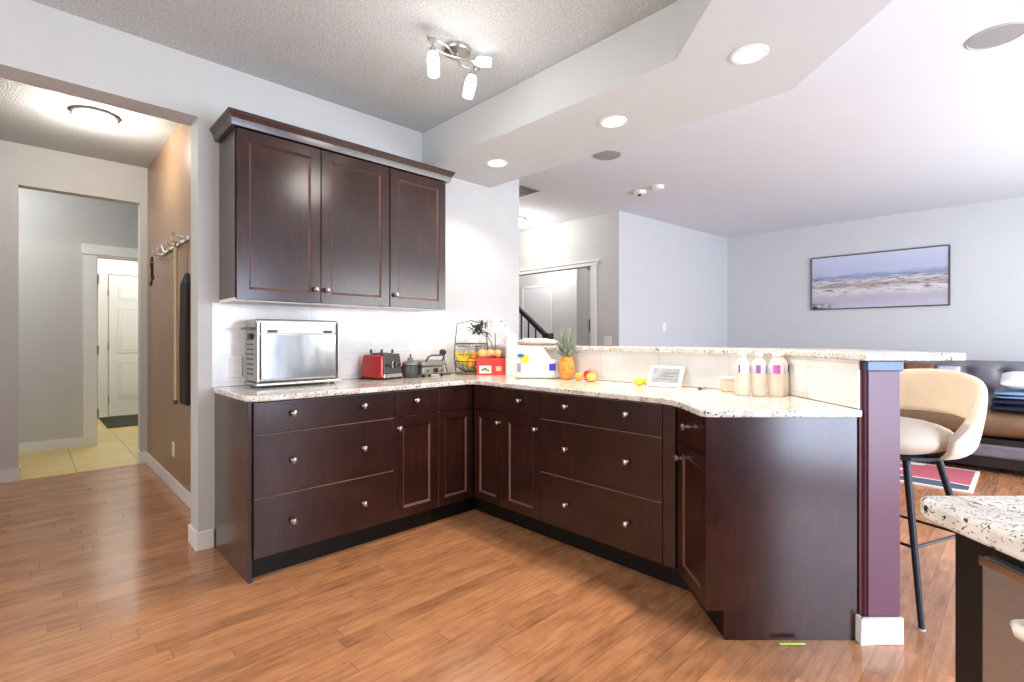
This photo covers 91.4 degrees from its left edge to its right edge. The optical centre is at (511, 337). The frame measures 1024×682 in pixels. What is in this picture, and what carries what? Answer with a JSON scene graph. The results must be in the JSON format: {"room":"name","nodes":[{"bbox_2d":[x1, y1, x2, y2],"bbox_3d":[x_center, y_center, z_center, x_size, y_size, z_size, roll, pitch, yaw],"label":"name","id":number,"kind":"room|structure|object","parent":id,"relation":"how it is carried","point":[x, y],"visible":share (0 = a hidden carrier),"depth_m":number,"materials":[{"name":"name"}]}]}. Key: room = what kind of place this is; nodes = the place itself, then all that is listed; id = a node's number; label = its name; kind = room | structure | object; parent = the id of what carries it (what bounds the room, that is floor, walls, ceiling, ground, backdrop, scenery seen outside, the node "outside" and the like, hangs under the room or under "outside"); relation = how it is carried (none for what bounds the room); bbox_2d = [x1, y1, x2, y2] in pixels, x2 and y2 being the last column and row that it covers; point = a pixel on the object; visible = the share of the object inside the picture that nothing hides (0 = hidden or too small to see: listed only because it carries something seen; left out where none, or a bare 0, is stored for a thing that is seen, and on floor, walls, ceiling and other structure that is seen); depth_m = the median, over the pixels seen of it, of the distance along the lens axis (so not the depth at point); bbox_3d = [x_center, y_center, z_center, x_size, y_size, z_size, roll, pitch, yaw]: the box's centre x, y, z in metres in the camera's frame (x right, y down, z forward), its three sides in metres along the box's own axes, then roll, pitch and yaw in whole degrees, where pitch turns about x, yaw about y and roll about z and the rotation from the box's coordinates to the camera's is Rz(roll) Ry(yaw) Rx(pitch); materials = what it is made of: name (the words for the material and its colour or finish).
{"room":"kitchen","nodes":[
{"label":"kitchen","id":0,"kind":"room"},
{"bbox_2d":[0,140,147,469],"bbox_3d":[-4.316,-0.216,4.019,2.500,2.800,0.120,0,0,-44],"label":"wall","id":1,"kind":"structure","parent":0,"point":[21,165],"depth_m":4.21,"materials":[{"name":"paint"}]},
{"bbox_2d":[0,450,145,482],"bbox_3d":[-4.362,1.129,3.963,2.355,0.110,0.136,0,0,-44],"label":"baseboard","id":2,"kind":"structure","parent":1,"relation":"attached to","point":[12,474],"depth_m":4.12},
{"bbox_2d":[19,188,137,442],"bbox_3d":[-4.560,-0.216,5.635,4.200,2.800,0.120,0,0,-44],"label":"wall","id":3,"kind":"structure","parent":0,"point":[53,227],"depth_m":5.29,"materials":[{"name":"paint"}]},
{"bbox_2d":[19,437,82,453],"bbox_3d":[-5.345,1.127,4.782,1.885,0.107,0.013,0,0,-44],"label":"baseboard","id":4,"kind":"structure","parent":3,"relation":"attached to","point":[47,445],"depth_m":5.25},
{"bbox_2d":[81,243,137,446],"bbox_3d":[-4.319,0.077,5.847,1.100,2.207,0.152,0,0,-44],"label":"trim","id":5,"kind":"structure","parent":3,"relation":"attached to","point":[91,252],"depth_m":5.48,"materials":[{"name":"wood"}]},
{"bbox_2d":[97,275,98,417],"bbox_3d":[-4.582,0.094,5.531,0.012,1.580,0.060,0,0,-44],"label":"hinge set","id":6,"kind":"object","parent":5,"relation":"attached to","point":[97,275],"visible":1,"depth_m":5.52,"materials":[{"name":"silver metal"}]},
{"bbox_2d":[0,78,178,167],"bbox_3d":[-3.421,-1.666,3.097,2.500,0.100,2.450,0,0,-44],"label":"ceiling","id":7,"kind":"structure","parent":0,"point":[30,115],"depth_m":3.85,"materials":[{"name":"paint"}]},
{"bbox_2d":[69,106,119,127],"bbox_3d":[-3.014,-1.578,3.611,0.280,0.074,0.280,0,0,-44],"label":"flush ceiling light","id":8,"kind":"object","parent":7,"relation":"attached to","point":[91,116],"visible":1,"depth_m":3.55,"materials":[{"name":"white glass"}]},
{"bbox_2d":[97,258,137,416],"bbox_3d":[-5.028,-0.216,6.045,4.300,2.800,3.780,0,0,-44],"label":"wall","id":9,"kind":"structure","parent":0,"point":[102,262],"depth_m":7.51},
{"bbox_2d":[97,265,137,417],"bbox_3d":[-5.748,0.052,7.793,1.140,2.257,0.030,0,0,-44],"label":"trim","id":10,"kind":"structure","parent":9,"relation":"attached to","point":[102,271],"depth_m":7.45,"materials":[{"name":"wood"}]},
{"bbox_2d":[108,275,137,415],"bbox_3d":[-5.758,0.114,7.799,0.095,2.120,0.872,0,0,45],"label":"door","id":11,"kind":"structure","parent":9,"relation":"in","point":[122,290],"depth_m":7.59,"materials":[{"name":"white wood"}]},
{"bbox_2d":[148,123,190,492],"bbox_3d":[-2.570,-0.216,3.922,0.130,2.800,2.450,0,0,-44],"label":"wall","id":12,"kind":"structure","parent":0,"point":[169,173],"depth_m":4.05,"materials":[{"name":"brown paint"}]},
{"bbox_2d":[152,231,190,258],"bbox_3d":[-2.664,-0.701,3.839,0.117,0.077,1.080,0,0,-44],"label":"rail","id":13,"kind":"object","parent":12,"relation":"attached to","point":[187,238],"visible":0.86,"depth_m":3.65,"materials":[{"name":"silver metal"}]},
{"bbox_2d":[149,257,153,285],"bbox_3d":[-3.038,-0.560,4.206,0.030,0.243,0.161,0,0,-44],"label":"lanyard","id":14,"kind":"object","parent":13,"relation":"hanging from","point":[151,260],"visible":1,"depth_m":4.18,"materials":[{"name":"black fabric"}]},
{"bbox_2d":[173,243,177,403],"bbox_3d":[-2.463,-0.112,3.658,0.031,1.192,0.031,0,0,-44],"label":"cane","id":15,"kind":"object","parent":13,"relation":"hanging from","point":[175,400],"visible":1,"depth_m":3.65,"materials":[{"name":"brown wood"}]},
{"bbox_2d":[179,236,190,405],"bbox_3d":[-2.232,-0.122,3.421,0.072,1.153,0.210,0,0,-44],"label":"bag","id":16,"kind":"object","parent":13,"relation":"hanging from","point":[185,286],"visible":0.88,"depth_m":3.35,"materials":[{"name":"black fabric"}]},
{"bbox_2d":[172,441,174,456],"bbox_3d":[-2.643,0.867,3.895,0.008,0.115,0.072,0,0,-44],"label":"wall outlet","id":17,"kind":"object","parent":12,"relation":"attached to","point":[173,443],"visible":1,"depth_m":3.88,"materials":[{"name":"white plastic"}]},
{"bbox_2d":[146,452,213,551],"bbox_3d":[-2.609,1.131,3.758,0.152,0.105,2.632,0,0,-44],"label":"baseboard","id":18,"kind":"structure","parent":12,"relation":"attached to","point":[178,488],"depth_m":3.53,"materials":[{"name":"wood"}]},
{"bbox_2d":[0,0,518,546],"bbox_3d":[-1.916,-0.219,2.732,5.352,2.806,0.170,0,0,-44],"label":"wall","id":19,"kind":"structure","parent":0,"point":[42,46],"depth_m":2.81,"materials":[{"name":"paint"}]},
{"bbox_2d":[219,127,388,309],"bbox_3d":[-1.222,-0.655,3.040,0.910,0.914,0.353,0,0,-44],"label":"upper cabinet","id":20,"kind":"object","parent":19,"relation":"attached to","point":[300,225],"visible":1,"depth_m":2.86,"materials":[{"name":"brown wood"}]},
{"bbox_2d":[210,107,454,183],"bbox_3d":[-1.056,-1.149,3.194,1.457,0.071,0.364,0,0,-44],"label":"crown molding","id":21,"kind":"structure","parent":20,"relation":"attached to","point":[231,118],"depth_m":2.90,"materials":[{"name":"brown wood"}]},
{"bbox_2d":[212,302,477,386],"bbox_3d":[-0.991,0.038,3.506,1.961,0.478,0.008,0,0,-44],"label":"backsplash","id":22,"kind":"structure","parent":19,"relation":"attached to","point":[421,335],"depth_m":3.45,"materials":[{"name":"white tile"}]},
{"bbox_2d":[228,357,241,376],"bbox_3d":[-1.604,0.169,2.898,0.072,0.115,0.008,0,0,-44],"label":"wall outlet","id":23,"kind":"object","parent":22,"relation":"attached to","point":[234,363],"visible":1,"depth_m":2.89,"materials":[{"name":"white plastic"}]},
{"bbox_2d":[367,168,444,311],"bbox_3d":[-0.732,-0.655,3.515,0.450,0.914,0.353,0,0,-44],"label":"upper cabinet","id":24,"kind":"object","parent":19,"relation":"attached to","point":[416,203],"visible":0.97,"depth_m":3.40,"materials":[{"name":"brown wood"}]},
{"bbox_2d":[0,414,1023,681],"bbox_3d":[-0.779,1.232,5.041,10.200,0.103,12.500,0,0,-44],"label":"floor","id":25,"kind":"structure","parent":0,"point":[102,579],"depth_m":2.19,"materials":[{"name":"brown wood"}]},
{"bbox_2d":[99,414,137,427],"bbox_3d":[-5.386,1.174,7.189,0.780,0.012,1.100,0,0,-44],"label":"door mat","id":26,"kind":"object","parent":25,"relation":"on","point":[128,420],"visible":0.49,"depth_m":6.99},
{"bbox_2d":[215,391,393,583],"bbox_3d":[-1.177,0.747,2.873,0.788,0.875,0.650,0,0,-44],"label":"base cabinet","id":27,"kind":"object","parent":25,"relation":"on","point":[297,481],"visible":0.98,"depth_m":2.62,"materials":[{"name":"brown wood"}]},
{"bbox_2d":[388,387,437,535],"bbox_3d":[-0.781,0.747,3.256,0.310,0.875,0.650,0,0,-44],"label":"base cabinet","id":28,"kind":"object","parent":25,"relation":"on","point":[415,417],"visible":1,"depth_m":3.05,"materials":[{"name":"brown wood"}]},
{"bbox_2d":[432,385,509,521],"bbox_3d":[-0.279,0.747,3.572,0.846,0.875,0.897,0,0,-44],"label":"base cabinet","id":29,"kind":"object","parent":25,"relation":"on","point":[469,416],"visible":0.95,"depth_m":3.27,"materials":[{"name":"brown wood"}]},
{"bbox_2d":[213,373,861,416],"bbox_3d":[-0.030,0.293,2.510,1.953,0.029,2.757,0,0,-44],"label":"countertop","id":30,"kind":"structure","parent":29,"relation":"on","point":[704,402],"depth_m":2.60,"materials":[{"name":"stone"}]},
{"bbox_2d":[241,319,340,387],"bbox_3d":[-1.323,0.086,2.980,0.533,0.385,0.230,0,0,-44],"label":"countertop oven","id":31,"kind":"object","parent":30,"relation":"on","point":[277,351],"visible":1,"depth_m":2.89,"materials":[{"name":"silver metal"}]},
{"bbox_2d":[361,349,401,379],"bbox_3d":[-0.881,0.178,3.423,0.229,0.200,0.208,0,0,31],"label":"toaster","id":32,"kind":"object","parent":30,"relation":"on","point":[375,366],"visible":1,"depth_m":3.35,"materials":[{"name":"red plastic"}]},
{"bbox_2d":[401,354,418,377],"bbox_3d":[-0.715,0.196,3.514,0.116,0.166,0.116,0,0,-44],"label":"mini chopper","id":33,"kind":"object","parent":30,"relation":"on","point":[409,367],"visible":0.95,"depth_m":3.47,"materials":[{"name":"grey plastic"}]},
{"bbox_2d":[402,365,417,377],"bbox_3d":[-0.715,0.233,3.514,0.112,0.090,0.112,0,0,-44],"label":"bowl","id":34,"kind":"object","parent":33,"relation":"on","point":[409,371],"depth_m":3.47,"materials":[{"name":"grey metal"}]},
{"bbox_2d":[414,354,445,376],"bbox_3d":[-0.613,0.197,3.645,0.219,0.162,0.220,0,0,42],"label":"grill","id":35,"kind":"object","parent":30,"relation":"on","point":[428,366],"visible":0.83,"depth_m":3.58,"materials":[{"name":"grey metal"}]},
{"bbox_2d":[439,349,450,374],"bbox_3d":[-0.514,0.181,3.835,0.089,0.195,0.089,0,0,1],"label":"stand","id":36,"kind":"object","parent":30,"relation":"on","point":[442,351],"visible":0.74,"depth_m":3.80,"materials":[{"name":"grey metal"}]},
{"bbox_2d":[454,320,487,374],"bbox_3d":[-0.318,0.069,3.899,0.268,0.419,0.268,0,0,-44],"label":"fruit basket","id":37,"kind":"object","parent":30,"relation":"on","point":[463,372],"visible":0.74,"depth_m":3.85,"materials":[{"name":"black metal"}]},
{"bbox_2d":[456,351,466,364],"bbox_3d":[-0.373,0.155,3.878,0.131,0.116,0.034,0,0,2],"label":"banana","id":38,"kind":"object","parent":37,"relation":"in","point":[458,358],"visible":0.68,"depth_m":3.87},
{"bbox_2d":[463,351,475,368],"bbox_3d":[-0.331,0.170,3.892,0.107,0.138,0.034,0,0,2],"label":"banana","id":39,"kind":"object","parent":37,"relation":"in","point":[465,352],"visible":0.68,"depth_m":3.88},
{"bbox_2d":[466,359,475,367],"bbox_3d":[-0.312,0.193,3.821,0.072,0.068,0.072,0,0,-44],"label":"orange","id":40,"kind":"object","parent":37,"relation":"on","point":[470,364],"visible":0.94,"depth_m":3.80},
{"bbox_2d":[467,352,476,369],"bbox_3d":[-0.312,0.180,3.898,0.094,0.149,0.034,0,0,2],"label":"banana","id":41,"kind":"object","parent":37,"relation":"in","point":[469,353],"visible":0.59,"depth_m":3.88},
{"bbox_3d":[-0.252,0.193,3.869,0.070,0.066,0.070,0,0,-44],"label":"orange","id":42,"kind":"object","parent":37,"relation":"on","visible":0},
{"bbox_2d":[470,352,478,359],"bbox_3d":[-0.290,0.136,3.870,0.066,0.063,0.066,0,0,-44],"label":"orange","id":43,"kind":"object","parent":42,"relation":"on","point":[472,355],"visible":0.9,"depth_m":3.85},
{"bbox_2d":[468,312,512,357],"bbox_3d":[-0.172,0.039,3.905,0.330,0.478,0.303,0,0,-12],"label":"orchid plant","id":44,"kind":"object","parent":30,"relation":"on","point":[494,324],"visible":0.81,"depth_m":3.86,"materials":[{"name":"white plant"}]},
{"bbox_2d":[477,358,505,374],"bbox_3d":[-0.159,0.216,3.811,0.220,0.125,0.102,0,0,-4],"label":"carton","id":45,"kind":"object","parent":30,"relation":"on","point":[485,366],"visible":0.95,"depth_m":3.76,"materials":[{"name":"red cardboard"}]},
{"bbox_2d":[478,349,486,357],"bbox_3d":[-0.224,0.119,3.807,0.072,0.066,0.072,0,0,-44],"label":"peach","id":46,"kind":"object","parent":45,"relation":"on","point":[482,353],"visible":0.96,"depth_m":3.78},
{"bbox_2d":[487,349,493,357],"bbox_3d":[-0.165,0.119,3.817,0.072,0.066,0.072,0,0,-44],"label":"peach","id":47,"kind":"object","parent":45,"relation":"on","point":[490,351],"visible":0.99,"depth_m":3.79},
{"bbox_2d":[494,349,502,357],"bbox_3d":[-0.104,0.119,3.816,0.072,0.066,0.072,0,0,-44],"label":"peach","id":48,"kind":"object","parent":45,"relation":"on","point":[498,353],"visible":1,"depth_m":3.79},
{"bbox_2d":[506,334,516,374],"bbox_3d":[-0.006,0.126,3.750,0.084,0.305,0.084,0,0,-44],"label":"paper roll","id":49,"kind":"object","parent":30,"relation":"on","point":[511,340],"visible":0.91,"depth_m":3.71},
{"bbox_2d":[514,346,558,378],"bbox_3d":[0.170,0.165,3.454,0.306,0.226,0.107,0,0,6],"label":"bread bag","id":50,"kind":"object","parent":30,"relation":"on","point":[530,361],"visible":1,"depth_m":3.41,"materials":[{"name":"plastic"}]},
{"bbox_2d":[517,363,520,371],"bbox_3d":[0.047,0.203,3.413,0.024,0.060,0.001,0,0,6],"label":"print","id":51,"kind":"object","parent":50,"relation":"attached to","point":[518,364],"depth_m":3.41},
{"bbox_2d":[555,328,578,378],"bbox_3d":[0.370,0.099,3.364,0.154,0.356,0.152,0,0,2],"label":"pineapple","id":52,"kind":"object","parent":30,"relation":"on","point":[566,366],"visible":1,"depth_m":3.33,"materials":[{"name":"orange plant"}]},
{"bbox_2d":[574,373,582,380],"bbox_3d":[0.433,0.252,3.247,0.056,0.049,0.056,0,0,-44],"label":"orange","id":53,"kind":"object","parent":30,"relation":"on","point":[578,376],"visible":1,"depth_m":3.23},
{"bbox_2d":[583,369,593,379],"bbox_3d":[0.507,0.240,3.286,0.074,0.072,0.074,0,0,-44],"label":"apple","id":54,"kind":"object","parent":30,"relation":"on","point":[586,372],"visible":0.53,"depth_m":3.26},
{"bbox_2d":[587,372,595,380],"bbox_3d":[0.506,0.247,3.183,0.060,0.059,0.060,0,0,-44],"label":"peach","id":55,"kind":"object","parent":30,"relation":"on","point":[591,376],"visible":1,"depth_m":3.16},
{"bbox_2d":[634,378,643,384],"bbox_3d":[0.748,0.256,2.930,0.068,0.045,0.047,0,0,6],"label":"lemon","id":56,"kind":"object","parent":30,"relation":"on","point":[638,381],"visible":0.99,"depth_m":2.91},
{"bbox_2d":[646,365,684,387],"bbox_3d":[0.886,0.220,2.867,0.200,0.118,0.102,0,0,36],"label":"picture frame","id":57,"kind":"object","parent":30,"relation":"on","point":[659,376],"visible":1,"depth_m":2.85,"materials":[{"name":"white plastic"}]},
{"bbox_2d":[719,376,734,391],"bbox_3d":[1.142,0.239,2.600,0.104,0.078,0.074,0,0,0],"label":"food container","id":58,"kind":"object","parent":30,"relation":"on","point":[727,383],"visible":0.58,"depth_m":2.57,"materials":[{"name":"beige plastic"}]},
{"bbox_2d":[734,352,749,395],"bbox_3d":[1.118,0.173,2.425,0.070,0.211,0.070,0,0,0],"label":"plastic bottle","id":59,"kind":"object","parent":30,"relation":"on","point":[742,366],"visible":1,"depth_m":2.40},
{"bbox_2d":[751,352,766,396],"bbox_3d":[1.190,0.173,2.405,0.070,0.211,0.070,0,0,0],"label":"plastic bottle","id":60,"kind":"object","parent":30,"relation":"on","point":[759,366],"visible":1,"depth_m":2.38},
{"bbox_2d":[768,352,784,396],"bbox_3d":[1.262,0.173,2.385,0.070,0.211,0.070,0,0,0],"label":"plastic bottle","id":61,"kind":"object","parent":30,"relation":"on","point":[776,368],"visible":1,"depth_m":2.36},
{"bbox_2d":[780,352,788,394],"bbox_3d":[1.319,0.173,2.450,0.070,0.211,0.070,0,0,0],"label":"plastic bottle","id":62,"kind":"object","parent":30,"relation":"on","point":[782,354],"visible":0.47,"depth_m":2.42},
{"bbox_2d":[502,388,547,536],"bbox_3d":[0.238,0.747,3.221,0.592,0.875,0.323,0,0,-44],"label":"base cabinet","id":63,"kind":"object","parent":25,"relation":"on","point":[521,418],"visible":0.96,"depth_m":3.05,"materials":[{"name":"brown wood"}]},
{"bbox_2d":[540,391,669,583],"bbox_3d":[0.625,0.747,2.822,0.592,0.875,0.782,0,0,-44],"label":"base cabinet","id":64,"kind":"object","parent":25,"relation":"on","point":[601,459],"visible":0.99,"depth_m":2.60,"materials":[{"name":"brown wood"}]},
{"bbox_2d":[663,405,856,639],"bbox_3d":[1.037,0.747,2.351,0.650,0.875,0.789,0,0,0],"label":"base cabinet","id":65,"kind":"object","parent":25,"relation":"on","point":[760,513],"visible":0.96,"depth_m":1.96,"materials":[{"name":"brown wood"}]},
{"bbox_2d":[779,643,804,644],"bbox_3d":[1.081,1.179,1.925,0.103,0.007,0.008,0,0,0],"label":"pencil","id":66,"kind":"object","parent":25,"relation":"on","point":[779,643],"visible":1,"depth_m":1.92,"materials":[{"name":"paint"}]},
{"bbox_2d":[856,361,903,645],"bbox_3d":[1.429,0.636,1.942,0.171,1.096,0.039,0,0,0],"label":"end post","id":67,"kind":"object","parent":25,"relation":"on","point":[881,622],"visible":0.98,"depth_m":1.94,"materials":[{"name":"paint"}]},
{"bbox_2d":[900,460,979,493],"bbox_3d":[2.980,1.178,4.944,0.860,0.010,2.375,0,0,-44],"label":"area rug","id":68,"kind":"object","parent":25,"relation":"on","point":[961,480],"visible":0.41,"depth_m":4.20,"materials":[{"name":"fabric"}]},
{"bbox_2d":[900,369,987,630],"bbox_3d":[1.794,0.667,2.343,0.602,1.033,0.635,0,0,-19],"label":"bar stool","id":69,"kind":"object","parent":25,"relation":"on","point":[960,394],"visible":0.56,"depth_m":2.17,"materials":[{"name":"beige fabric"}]},
{"bbox_2d":[900,360,1023,471],"bbox_3d":[4.761,0.681,4.460,0.980,0.905,2.450,0,0,-44],"label":"sofa","id":70,"kind":"object","parent":25,"relation":"on","point":[1001,445],"visible":0.23,"depth_m":4.43,"materials":[{"name":"black leather"}]},
{"bbox_2d":[903,363,934,368],"bbox_3d":[4.160,0.440,5.124,0.185,0.359,0.258,0,0,-44],"label":"cushion","id":71,"kind":"object","parent":70,"relation":"on","point":[905,365],"visible":0.16,"depth_m":5.12,"materials":[{"name":"fabric"}]},
{"bbox_2d":[937,366,959,371],"bbox_3d":[4.325,0.451,4.956,0.172,0.340,0.179,0,0,-44],"label":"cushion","id":72,"kind":"object","parent":70,"relation":"on","point":[953,368],"visible":0.16,"depth_m":4.95,"materials":[{"name":"fabric"}]},
{"bbox_2d":[900,405,1023,438],"bbox_3d":[4.311,0.763,4.751,0.740,0.240,1.035,0,0,-44],"label":"seat cushion","id":73,"kind":"object","parent":70,"relation":"on","point":[999,424],"depth_m":4.39,"materials":[{"name":"beige leather"}]},
{"bbox_2d":[990,397,1023,412],"bbox_3d":[4.613,0.587,4.295,0.496,0.113,0.715,0,0,-44],"label":"folded blanket","id":74,"kind":"object","parent":70,"relation":"on","point":[1003,404],"visible":0.88,"depth_m":4.32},
{"bbox_2d":[993,390,1023,399],"bbox_3d":[4.613,0.501,4.295,0.457,0.063,0.675,0,0,-44],"label":"folded blanket","id":75,"kind":"object","parent":74,"relation":"on","point":[1008,394],"visible":1,"depth_m":4.34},
{"bbox_2d":[1000,371,1023,389],"bbox_3d":[4.610,0.382,4.321,0.369,0.160,0.549,0,0,-44],"label":"cushion","id":76,"kind":"object","parent":75,"relation":"on","point":[1014,379],"visible":1,"depth_m":4.37,"materials":[{"name":"fabric"}]},
{"bbox_2d":[955,532,1023,681],"bbox_3d":[1.156,0.747,-0.015,0.968,0.874,1.700,0,0,0],"label":"kitchen island","id":77,"kind":"object","parent":25,"relation":"on","point":[989,582],"visible":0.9,"depth_m":0.75,"materials":[{"name":"brown wood"}]},
{"bbox_2d":[920,496,1023,561],"bbox_3d":[1.180,0.292,-0.012,0.960,0.036,1.776,0,0,0],"label":"island countertop","id":78,"kind":"structure","parent":77,"relation":"on","point":[995,522],"depth_m":0.78,"materials":[{"name":"stone"}]},
{"bbox_2d":[979,555,1023,681],"bbox_3d":[0.726,0.708,0.470,0.427,0.752,0.439,0,0,-44],"label":"dishwasher","id":79,"kind":"object","parent":77,"relation":"in","point":[1002,575],"depth_m":0.73,"materials":[{"name":"silver metal"}]},
{"bbox_3d":[0.109,0.914,6.711,0.800,0.540,1.540,0,0,-44],"label":"stair steps","id":80,"kind":"structure","parent":25,"relation":"on","visible":0},
{"bbox_2d":[519,306,553,338],"bbox_3d":[0.143,0.260,6.245,0.090,1.847,0.923,0,0,-44],"label":"stair rail","id":81,"kind":"object","parent":80,"relation":"on","point":[522,312],"visible":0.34,"depth_m":6.09,"materials":[{"name":"black metal"}]},
{"bbox_2d":[31,0,1023,237],"bbox_3d":[0.545,-1.612,3.678,10.200,0.100,8.700,0,0,-44],"label":"ceiling","id":82,"kind":"structure","parent":0,"point":[902,117],"depth_m":3.22,"materials":[{"name":"paint"}]},
{"bbox_2d":[426,35,491,99],"bbox_3d":[-0.307,-1.432,2.663,0.395,0.259,0.199,0,0,-38],"label":"track light","id":83,"kind":"object","parent":82,"relation":"attached to","point":[454,50],"visible":1,"depth_m":2.66,"materials":[{"name":"glass"}]},
{"bbox_2d":[429,40,435,50],"bbox_3d":[-0.397,-1.464,2.510,0.034,0.061,0.034,0,0,0],"label":"socket","id":84,"kind":"object","parent":83,"relation":"attached to","point":[432,48],"depth_m":2.50,"materials":[{"name":"silver metal"}]},
{"bbox_2d":[469,65,475,75],"bbox_3d":[-0.214,-1.449,2.710,0.037,0.063,0.034,0,0,0],"label":"socket","id":85,"kind":"object","parent":83,"relation":"attached to","point":[472,73],"depth_m":2.70,"materials":[{"name":"silver metal"}]},
{"bbox_2d":[519,216,525,225],"bbox_3d":[0.015,-1.513,6.550,0.340,0.096,0.340,0,0,-44],"label":"flush ceiling light","id":86,"kind":"object","parent":82,"relation":"attached to","point":[522,220],"visible":0.25,"depth_m":6.47,"materials":[{"name":"white glass"}]},
{"bbox_2d":[519,185,540,196],"bbox_3d":[0.095,-1.556,5.318,0.280,0.012,0.320,0,0,-44],"label":"ceiling vent","id":87,"kind":"object","parent":82,"relation":"in","point":[523,190],"visible":0.55,"depth_m":5.28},
{"bbox_2d":[593,150,620,160],"bbox_3d":[0.811,-1.558,4.264,0.240,0.006,0.240,0,0,-44],"label":"ceiling speaker","id":88,"kind":"object","parent":82,"relation":"attached to","point":[605,155],"visible":0.92,"depth_m":4.26},
{"bbox_2d":[634,189,645,195],"bbox_3d":[1.361,-1.533,5.309,0.130,0.056,0.130,0,0,-44],"label":"smoke detector","id":89,"kind":"object","parent":82,"relation":"attached to","point":[639,192],"visible":1,"depth_m":5.27,"materials":[{"name":"white plastic"}]},
{"bbox_2d":[652,184,663,190],"bbox_3d":[1.501,-1.541,5.134,0.120,0.040,0.120,0,0,-44],"label":"smoke detector","id":90,"kind":"object","parent":82,"relation":"attached to","point":[658,187],"visible":1,"depth_m":5.10,"materials":[{"name":"white plastic"}]},
{"bbox_2d":[965,21,1023,49],"bbox_3d":[2.504,-1.558,2.583,0.240,0.006,0.240,0,0,-44],"label":"ceiling speaker","id":91,"kind":"object","parent":82,"relation":"attached to","point":[998,35],"visible":1,"depth_m":2.58},
{"bbox_2d":[519,268,586,344],"bbox_3d":[1.143,-0.189,9.164,1.700,2.746,1.460,0,0,-44],"label":"wall","id":92,"kind":"structure","parent":0,"point":[569,286],"depth_m":8.21,"materials":[{"name":"paint"}]},
{"bbox_2d":[522,284,552,338],"bbox_3d":[0.434,0.138,8.657,0.021,2.092,0.724,0,0,-44],"label":"door","id":93,"kind":"structure","parent":92,"relation":"in","point":[537,301],"depth_m":8.63,"materials":[{"name":"wood"}]},
{"bbox_2d":[519,211,618,345],"bbox_3d":[0.263,-0.189,7.285,0.120,2.746,3.129,0,0,-44],"label":"wall","id":94,"kind":"structure","parent":0,"point":[593,237],"depth_m":6.42,"materials":[{"name":"paint"}]},
{"bbox_2d":[519,259,598,345],"bbox_3d":[0.180,0.094,7.345,0.175,2.180,2.729,0,0,-44],"label":"trim","id":95,"kind":"structure","parent":94,"relation":"attached to","point":[593,264],"depth_m":6.39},
{"bbox_2d":[587,267,589,345],"bbox_3d":[1.007,0.129,6.479,0.071,2.090,0.083,0,0,-44],"label":"door frame","id":96,"kind":"structure","parent":94,"relation":"in","point":[588,269],"depth_m":6.49,"materials":[{"name":"white wood"}]},
{"bbox_2d":[604,336,611,344],"bbox_3d":[1.194,0.034,6.231,0.010,0.115,0.110,0,0,-44],"label":"light switch","id":97,"kind":"object","parent":94,"relation":"attached to","point":[607,339],"visible":1,"depth_m":6.22,"materials":[{"name":"white plastic"}]},
{"bbox_2d":[422,0,892,187],"bbox_3d":[0.828,-1.425,1.766,1.687,0.272,5.423,0,0,-17],"label":"ceiling","id":98,"kind":"structure","parent":0,"point":[671,68],"depth_m":2.62,"materials":[{"name":"paint"}]},
{"bbox_2d":[486,159,507,166],"bbox_3d":[-0.110,-1.285,3.679,0.164,0.008,0.164,0,0,-44],"label":"recessed light","id":99,"kind":"object","parent":98,"relation":"in","point":[494,162],"visible":1,"depth_m":3.67,"materials":[{"name":"white"}]},
{"bbox_2d":[599,115,626,127],"bbox_3d":[0.602,-1.285,2.974,0.164,0.008,0.164,0,0,-44],"label":"recessed light","id":100,"kind":"object","parent":98,"relation":"in","point":[614,121],"visible":1,"depth_m":2.96,"materials":[{"name":"white"}]},
{"bbox_2d":[729,44,768,64],"bbox_3d":[1.076,-1.285,2.267,0.164,0.008,0.164,0,0,-44],"label":"recessed light","id":101,"kind":"object","parent":98,"relation":"in","point":[751,53],"visible":1,"depth_m":2.26,"materials":[{"name":"white"}]},
{"bbox_2d":[619,211,726,346],"bbox_3d":[2.336,-0.189,7.051,2.769,2.746,0.129,0,0,-40],"label":"wall","id":102,"kind":"structure","parent":0,"point":[673,275],"depth_m":6.81,"materials":[{"name":"paint"}]},
{"bbox_2d":[559,360,862,616],"bbox_3d":[0.731,0.636,3.185,0.438,1.096,2.862,0,0,-37],"label":"wall","id":103,"kind":"structure","parent":0,"point":[859,419],"depth_m":1.96,"materials":[{"name":"paint"}]},
{"bbox_2d":[478,349,784,391],"bbox_3d":[0.539,0.182,3.333,0.008,0.189,2.368,0,0,-44],"label":"backsplash","id":104,"kind":"structure","parent":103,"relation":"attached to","point":[701,370],"depth_m":3.02,"materials":[{"name":"white tile"}]},
{"bbox_2d":[474,344,965,360],"bbox_3d":[0.746,0.072,3.071,0.766,0.030,3.047,0,0,-44],"label":"bar ledge","id":105,"kind":"object","parent":103,"relation":"on","point":[848,354],"visible":0.84,"depth_m":2.42,"materials":[{"name":"stone"}]},
{"bbox_2d":[517,338,557,344],"bbox_3d":[0.199,0.029,3.966,0.300,0.055,0.160,0,0,41],"label":"plate","id":106,"kind":"object","parent":105,"relation":"on","point":[526,341],"visible":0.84,"depth_m":3.90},
{"bbox_2d":[785,356,859,408],"bbox_3d":[1.362,0.182,2.224,0.008,0.189,0.525,0,0,0],"label":"backsplash","id":107,"kind":"structure","parent":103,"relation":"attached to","point":[835,381],"depth_m":2.16,"materials":[{"name":"white tile"}]},
{"bbox_2d":[727,196,1023,360],"bbox_3d":[5.226,-0.189,5.991,0.100,2.746,5.300,0,0,-44],"label":"wall","id":108,"kind":"structure","parent":0,"point":[769,274],"depth_m":6.31,"materials":[{"name":"paint"}]},
{"bbox_2d":[811,244,949,309],"bbox_3d":[4.687,-0.749,6.452,0.028,0.725,1.469,0,0,-44],"label":"framed painting","id":109,"kind":"object","parent":108,"relation":"attached to","point":[920,276],"visible":1,"depth_m":6.38,"materials":[{"name":"blue paper"}]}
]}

